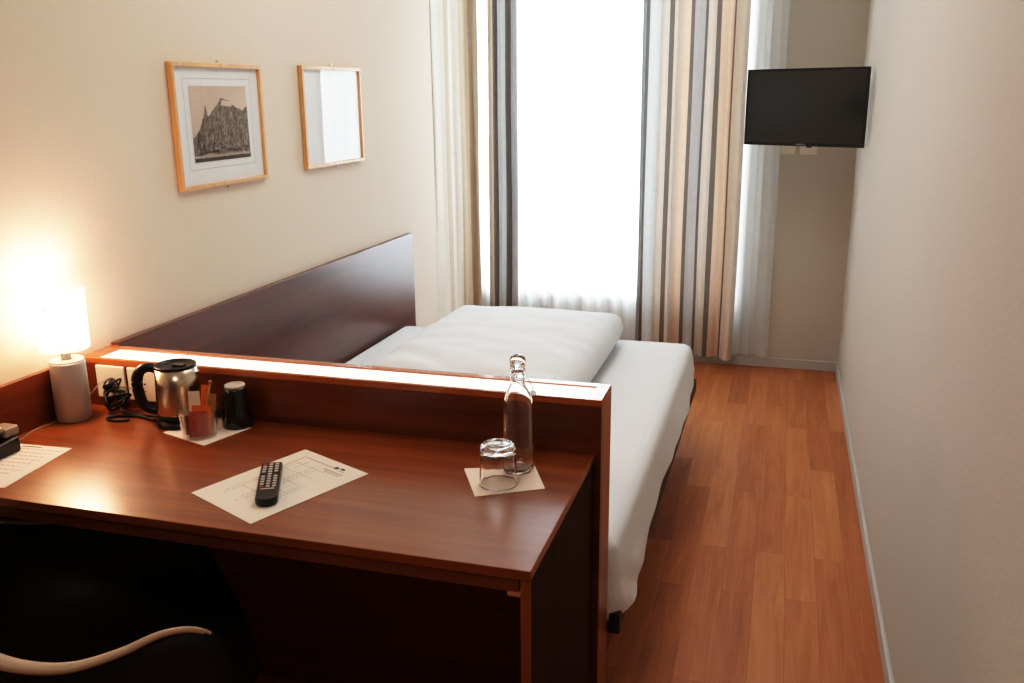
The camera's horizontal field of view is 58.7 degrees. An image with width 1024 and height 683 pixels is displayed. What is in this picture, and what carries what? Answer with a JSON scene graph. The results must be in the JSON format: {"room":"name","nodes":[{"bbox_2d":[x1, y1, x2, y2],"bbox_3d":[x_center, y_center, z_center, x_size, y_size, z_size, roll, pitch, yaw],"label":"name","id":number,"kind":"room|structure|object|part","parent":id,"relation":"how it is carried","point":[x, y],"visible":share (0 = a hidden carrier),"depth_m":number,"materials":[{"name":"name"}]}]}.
{"room":"hotel room","nodes":[
{"label":"hotel room","id":0,"kind":"room"},
{"bbox_2d":[0,0,439,384],"bbox_3d":[-1.086,-0.503,2.631,0.120,2.650,6.506,4,16,16],"label":"wall","id":1,"kind":"structure","parent":0,"point":[90,196],"depth_m":2.68,"materials":[{"name":"beige paint"}]},
{"bbox_2d":[0,368,55,435],"bbox_3d":[-1.197,0.527,2.241,0.015,0.869,0.539,4,16,16],"label":"backsplash","id":2,"kind":"structure","parent":1,"relation":"attached to","point":[27,402],"depth_m":2.21,"materials":[{"name":"brown wood"}]},
{"bbox_2d":[165,60,268,191],"bbox_3d":[-0.923,-0.689,2.900,0.018,0.397,0.483,4,16,16],"label":"picture","id":3,"kind":"object","parent":1,"relation":"attached to","point":[217,110],"visible":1,"depth_m":2.88,"materials":[{"name":"brown wood"}]},
{"bbox_2d":[188,86,250,162],"bbox_3d":[-0.925,-0.695,2.899,0.001,0.228,0.309,4,16,16],"label":"print","id":4,"kind":"object","parent":3,"relation":"attached to","point":[219,118],"depth_m":2.89},
{"bbox_2d":[111,233,415,362],"bbox_3d":[-0.786,0.159,3.569,0.025,0.875,2.095,4,16,16],"label":"headboard","id":5,"kind":"object","parent":1,"relation":"attached to","point":[334,311],"visible":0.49,"depth_m":3.54,"materials":[{"name":"brown wood"}]},
{"bbox_2d":[297,64,364,168],"bbox_3d":[-0.707,-0.892,3.608,0.018,0.399,0.492,4,16,16],"label":"picture","id":6,"kind":"object","parent":1,"relation":"attached to","point":[330,97],"visible":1,"depth_m":3.59,"materials":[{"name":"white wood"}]},
{"bbox_2d":[430,0,481,318],"bbox_3d":[-0.306,-1.107,4.850,0.038,2.480,0.430,8,18,30],"label":"curtain","id":7,"kind":"object","parent":1,"relation":"hanging from","point":[453,22],"visible":0.78,"depth_m":4.89,"materials":[{"name":"white fabric"}]},
{"bbox_2d":[255,362,884,682],"bbox_3d":[0.010,0.868,2.754,2.335,0.080,6.656,4,16,16],"label":"floor","id":8,"kind":"structure","parent":0,"point":[753,570],"depth_m":3.11,"materials":[{"name":"brown wood"}]},
{"bbox_2d":[0,518,257,682],"bbox_3d":[-0.806,0.698,1.815,0.561,0.754,0.619,-8,17,-25],"label":"armchair","id":9,"kind":"object","parent":8,"relation":"on","point":[78,605],"visible":0.85,"depth_m":1.93,"materials":[{"name":"black leather"}]},
{"bbox_2d":[0,404,593,682],"bbox_3d":[-0.539,0.634,2.070,1.354,0.740,0.539,4,16,16],"label":"desk","id":10,"kind":"object","parent":8,"relation":"on","point":[416,512],"visible":0.8,"depth_m":1.83,"materials":[{"name":"brown wood"}]},
{"bbox_2d":[0,423,20,458],"bbox_3d":[-1.191,0.239,2.004,0.084,0.065,0.212,4,16,16],"label":"telephone","id":11,"kind":"object","parent":10,"relation":"on","point":[9,444],"visible":1,"depth_m":2.06,"materials":[{"name":"black plastic"}]},
{"bbox_2d":[0,444,71,487],"bbox_3d":[-1.104,0.271,2.009,0.145,0.001,0.229,2,15,10],"label":"information sheet","id":12,"kind":"object","parent":10,"relation":"on","point":[17,465],"visible":0.98,"depth_m":2.03,"materials":[{"name":"white paper"}]},
{"bbox_2d":[19,283,122,439],"bbox_3d":[-1.126,0.042,2.220,0.118,0.335,0.299,8,17,29],"label":"table lamp","id":13,"kind":"object","parent":10,"relation":"on","point":[59,310],"visible":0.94,"depth_m":2.22,"materials":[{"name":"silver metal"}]},
{"bbox_3d":[-1.157,0.220,2.198,0.018,0.003,0.151,4,16,16],"label":"cord","id":14,"kind":"part","parent":13,"relation":"part of","materials":[{"name":"brown plastic"}]},
{"bbox_3d":[-1.105,-0.057,2.231,0.118,0.151,0.118,4,16,16],"label":"lamp shade","id":15,"kind":"part","parent":13,"relation":"part of","materials":[{"name":"white fabric"}]},
{"bbox_3d":[-1.041,0.118,2.337,0.082,0.028,0.024,-7,16,-22],"label":"cord","id":16,"kind":"part","parent":13,"relation":"part of","materials":[{"name":"brown plastic"}]},
{"bbox_2d":[102,378,157,421],"bbox_3d":[-0.965,0.145,2.293,0.197,0.092,0.098,4,16,16],"label":"power cable","id":17,"kind":"object","parent":10,"relation":"on","point":[110,384],"visible":0.95,"depth_m":2.30,"materials":[{"name":"black rubber"}]},
{"bbox_2d":[131,358,200,430],"bbox_3d":[-0.841,0.124,2.241,0.159,0.158,0.114,4,16,16],"label":"kettle","id":18,"kind":"object","parent":10,"relation":"on","point":[173,378],"visible":0.84,"depth_m":2.20,"materials":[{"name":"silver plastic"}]},
{"bbox_3d":[-0.894,0.116,2.225,0.067,0.133,0.027,-1,15,-2],"label":"handle","id":19,"kind":"part","parent":18,"relation":"part of","materials":[{"name":"black plastic"}]},
{"bbox_3d":[-0.820,0.058,2.216,0.100,0.008,0.100,4,16,16],"label":"lid","id":20,"kind":"part","parent":18,"relation":"part of","materials":[{"name":"black plastic"}]},
{"bbox_2d":[163,417,250,445],"bbox_3d":[-0.738,0.215,2.205,0.157,0.001,0.139,10,18,33],"label":"napkin","id":21,"kind":"object","parent":10,"relation":"on","point":[222,433],"visible":0.57,"depth_m":2.17,"materials":[{"name":"beige paper"}]},
{"bbox_2d":[174,403,220,438],"bbox_3d":[-0.743,0.190,2.160,0.105,0.070,0.105,4,16,16],"label":"tub","id":22,"kind":"object","parent":21,"relation":"on","point":[218,408],"visible":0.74,"depth_m":2.15,"materials":[{"name":"clear glass"}]},
{"bbox_2d":[179,417,188,434],"bbox_3d":[-0.770,0.200,2.151,0.036,0.051,0.010,2,15,10],"label":"sachet","id":23,"kind":"object","parent":22,"relation":"in","point":[184,421],"visible":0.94,"depth_m":2.15,"materials":[{"name":"brown paper"}]},
{"bbox_2d":[188,391,199,411],"bbox_3d":[-0.751,0.167,2.161,0.028,0.105,0.007,-4,16,-12],"label":"sachet","id":24,"kind":"object","parent":22,"relation":"in","point":[193,396],"visible":0.43,"depth_m":2.15,"materials":[{"name":"beige paper"}]},
{"bbox_2d":[188,411,207,436],"bbox_3d":[-0.736,0.194,2.136,0.045,0.068,0.010,-6,16,-18],"label":"sachet","id":25,"kind":"object","parent":22,"relation":"in","point":[198,423],"visible":1,"depth_m":2.13,"materials":[{"name":"paper"}]},
{"bbox_2d":[192,405,210,434],"bbox_3d":[-0.733,0.186,2.151,0.051,0.078,0.004,-4,16,-14],"label":"sachet","id":26,"kind":"object","parent":22,"relation":"in","point":[195,408],"visible":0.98,"depth_m":2.15,"materials":[{"name":"orange paper"}]},
{"bbox_2d":[200,385,207,404],"bbox_3d":[-0.734,0.159,2.166,0.032,0.119,0.004,-4,16,-12],"label":"sachet","id":27,"kind":"object","parent":22,"relation":"in","point":[204,388],"visible":0.41,"depth_m":2.16,"materials":[{"name":"orange paper"}]},
{"bbox_2d":[206,380,211,404],"bbox_3d":[-0.723,0.155,2.158,0.035,0.130,0.008,-6,16,-19],"label":"stirrer","id":28,"kind":"object","parent":22,"relation":"in","point":[209,381],"visible":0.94,"depth_m":2.15,"materials":[{"name":"brown wood"}]},
{"bbox_2d":[206,393,216,431],"bbox_3d":[-0.717,0.170,2.166,0.037,0.100,0.007,-2,15,-6],"label":"sachet","id":29,"kind":"object","parent":22,"relation":"in","point":[212,397],"visible":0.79,"depth_m":2.16,"materials":[{"name":"brown paper"}]},
{"bbox_2d":[222,381,253,429],"bbox_3d":[-0.672,0.154,2.222,0.076,0.105,0.076,4,16,16],"label":"cup","id":30,"kind":"object","parent":21,"relation":"on","point":[237,413],"visible":1,"depth_m":2.20,"materials":[{"name":"black ceramic"}]},
{"bbox_3d":[-0.625,0.372,1.748,1.332,0.026,0.020,4,16,16],"label":"rail","id":31,"kind":"part","parent":10,"relation":"part of","materials":[{"name":"brown wood"}]},
{"bbox_2d":[191,449,367,523],"bbox_3d":[-0.482,0.295,1.899,0.218,0.001,0.305,11,19,37],"label":"leaflet","id":32,"kind":"object","parent":10,"relation":"on","point":[306,474],"visible":0.77,"depth_m":1.89,"materials":[{"name":"white paper"}]},
{"bbox_2d":[255,462,282,506],"bbox_3d":[-0.500,0.292,1.874,0.044,0.019,0.190,-3,15,-10],"label":"remote control","id":33,"kind":"object","parent":32,"relation":"on","point":[268,487],"visible":1,"depth_m":1.85,"materials":[{"name":"black plastic"}]},
{"bbox_2d":[464,466,544,496],"bbox_3d":[-0.014,0.288,1.909,0.152,0.001,0.145,-4,15,-11],"label":"napkin","id":34,"kind":"object","parent":10,"relation":"on","point":[530,481],"visible":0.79,"depth_m":1.88,"materials":[{"name":"beige paper"}]},
{"bbox_2d":[479,438,517,490],"bbox_3d":[-0.029,0.251,1.873,0.081,0.089,0.081,4,16,16],"label":"tumbler","id":35,"kind":"object","parent":34,"relation":"on","point":[498,465],"visible":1,"depth_m":1.84,"materials":[{"name":"clear glass"}]},
{"bbox_2d":[502,354,535,474],"bbox_3d":[0.013,0.151,1.921,0.068,0.257,0.068,-3,15,-10],"label":"bottle","id":36,"kind":"object","parent":34,"relation":"on","point":[517,407],"visible":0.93,"depth_m":1.90,"materials":[{"name":"clear glass"}]},
{"bbox_3d":[0.102,0.686,1.890,0.019,0.720,0.535,4,16,16],"label":"panel","id":37,"kind":"part","parent":10,"relation":"part of","materials":[{"name":"brown wood"}]},
{"bbox_2d":[82,345,611,682],"bbox_3d":[-0.446,0.488,2.358,1.385,0.868,0.119,4,16,16],"label":"partition","id":38,"kind":"structure","parent":8,"relation":"on","point":[308,622],"depth_m":2.26,"materials":[{"name":"brown wood"}]},
{"bbox_3d":[-1.093,0.035,2.424,0.049,0.016,0.084,4,16,16],"label":"rail","id":39,"kind":"part","parent":38,"relation":"part of","materials":[{"name":"brown wood"}]},
{"bbox_2d":[95,365,127,396],"bbox_3d":[-1.040,0.105,2.364,0.087,0.087,0.010,4,16,16],"label":"power socket","id":40,"kind":"object","parent":38,"relation":"attached to","point":[103,372],"visible":0.44,"depth_m":2.35,"materials":[{"name":"beige plastic"}]},
{"bbox_2d":[126,367,155,401],"bbox_3d":[-0.947,0.111,2.338,0.087,0.087,0.010,4,16,16],"label":"power socket","id":41,"kind":"object","parent":38,"relation":"attached to","point":[148,378],"visible":0.38,"depth_m":2.33,"materials":[{"name":"beige plastic"}]},
{"bbox_3d":[-0.466,0.091,2.197,1.385,0.016,0.011,4,16,16],"label":"rail","id":42,"kind":"part","parent":38,"relation":"part of","materials":[{"name":"brown wood"}]},
{"bbox_3d":[-0.443,0.079,2.238,1.305,0.008,0.083,4,16,16],"label":"light panel","id":43,"kind":"part","parent":38,"relation":"part of","materials":[{"name":"white"}]},
{"bbox_3d":[-0.437,0.065,2.291,1.385,0.016,0.024,4,16,16],"label":"rail","id":44,"kind":"part","parent":38,"relation":"part of","materials":[{"name":"brown wood"}]},
{"bbox_3d":[0.198,0.123,2.054,0.030,0.016,0.084,4,16,16],"label":"rail","id":45,"kind":"part","parent":38,"relation":"part of","materials":[{"name":"brown wood"}]},
{"bbox_3d":[0.212,0.538,2.182,0.019,0.852,0.100,4,16,16],"label":"panel","id":46,"kind":"part","parent":38,"relation":"part of","materials":[{"name":"brown wood"}]},
{"bbox_2d":[607,379,695,633],"bbox_3d":[-0.109,0.414,3.411,1.385,0.454,2.025,4,16,16],"label":"bed","id":47,"kind":"object","parent":8,"relation":"on","point":[615,621],"visible":0.09,"depth_m":2.85,"materials":[{"name":"grey paint"}]},
{"bbox_2d":[345,326,693,619],"bbox_3d":[-0.116,0.310,3.322,1.411,0.227,1.933,4,16,16],"label":"sheet","id":48,"kind":"object","parent":47,"relation":"on","point":[652,383],"visible":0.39,"depth_m":3.06,"materials":[{"name":"white fabric"}]},
{"bbox_2d":[371,305,623,382],"bbox_3d":[-0.031,0.029,3.584,0.780,0.172,1.135,4,16,16],"label":"duvet","id":49,"kind":"object","parent":48,"relation":"on","point":[555,344],"visible":0.76,"depth_m":3.40,"materials":[{"name":"white fabric"}]},
{"bbox_2d":[732,0,869,361],"bbox_3d":[0.853,-1.217,5.198,2.095,2.650,0.300,4,16,16],"label":"wall","id":50,"kind":"structure","parent":0,"point":[814,199],"depth_m":4.95,"materials":[{"name":"beige paint"}]},
{"bbox_2d":[693,355,837,371],"bbox_3d":[0.827,0.075,5.391,2.082,0.055,0.013,4,16,16],"label":"baseboard","id":51,"kind":"structure","parent":50,"relation":"attached to","point":[735,359],"depth_m":5.20,"materials":[{"name":"grey"}]},
{"bbox_2d":[780,146,794,153],"bbox_3d":[1.475,-1.048,4.885,0.087,0.087,0.012,4,16,16],"label":"wall plate","id":52,"kind":"object","parent":50,"relation":"attached to","point":[784,149],"visible":0.52,"depth_m":4.88,"materials":[{"name":"beige plastic"}]},
{"bbox_2d":[800,146,816,154],"bbox_3d":[1.582,-1.041,4.854,0.087,0.087,0.012,4,16,16],"label":"wall plate","id":53,"kind":"object","parent":50,"relation":"attached to","point":[803,150],"visible":0.56,"depth_m":4.86,"materials":[{"name":"beige plastic"}]},
{"bbox_2d":[838,0,1023,682],"bbox_3d":[1.039,-0.358,2.023,0.120,2.650,6.506,4,16,16],"label":"wall","id":54,"kind":"structure","parent":0,"point":[931,356],"depth_m":2.02,"materials":[{"name":"beige paint"}]},
{"bbox_2d":[744,66,870,147],"bbox_3d":[1.496,-1.129,4.394,0.592,0.359,0.408,13,20,41],"label":"television","id":55,"kind":"object","parent":54,"relation":"attached to","point":[808,107],"visible":1,"depth_m":4.23,"materials":[{"name":"black plastic"}]},
{"bbox_2d":[835,363,894,682],"bbox_3d":[0.962,0.912,2.297,0.013,0.055,6.060,4,16,16],"label":"baseboard","id":56,"kind":"structure","parent":54,"relation":"attached to","point":[879,621],"depth_m":3.02,"materials":[{"name":"grey"}]},
{"bbox_3d":[-0.015,-1.767,2.039,2.335,0.080,6.656,4,16,16],"label":"ceiling","id":57,"kind":"structure","parent":0,"visible":0},
{"bbox_3d":[0.642,-2.402,4.682,1.780,0.087,0.160,4,16,16],"label":"rail","id":58,"kind":"object","parent":57,"relation":"attached to","visible":0},
{"bbox_2d":[487,0,517,306],"bbox_3d":[-0.050,-1.201,5.196,0.198,2.485,0.066,4,16,16],"label":"curtain","id":59,"kind":"object","parent":58,"relation":"hanging from","point":[501,14],"visible":0.85,"depth_m":5.22,"materials":[{"name":"grey fabric"}]},
{"bbox_2d":[476,0,789,356],"bbox_3d":[0.618,-1.173,5.070,1.704,2.485,0.065,4,16,16],"label":"sheer curtain","id":60,"kind":"object","parent":58,"relation":"hanging from","point":[579,62],"visible":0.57,"depth_m":5.14,"materials":[{"name":"white fabric"}]},
{"bbox_2d":[635,0,751,360],"bbox_3d":[0.966,-1.125,4.888,0.557,2.488,0.093,6,16,22],"label":"curtain","id":61,"kind":"object","parent":58,"relation":"hanging from","point":[695,53],"visible":0.98,"depth_m":4.93,"materials":[{"name":"beige fabric"}]}
]}

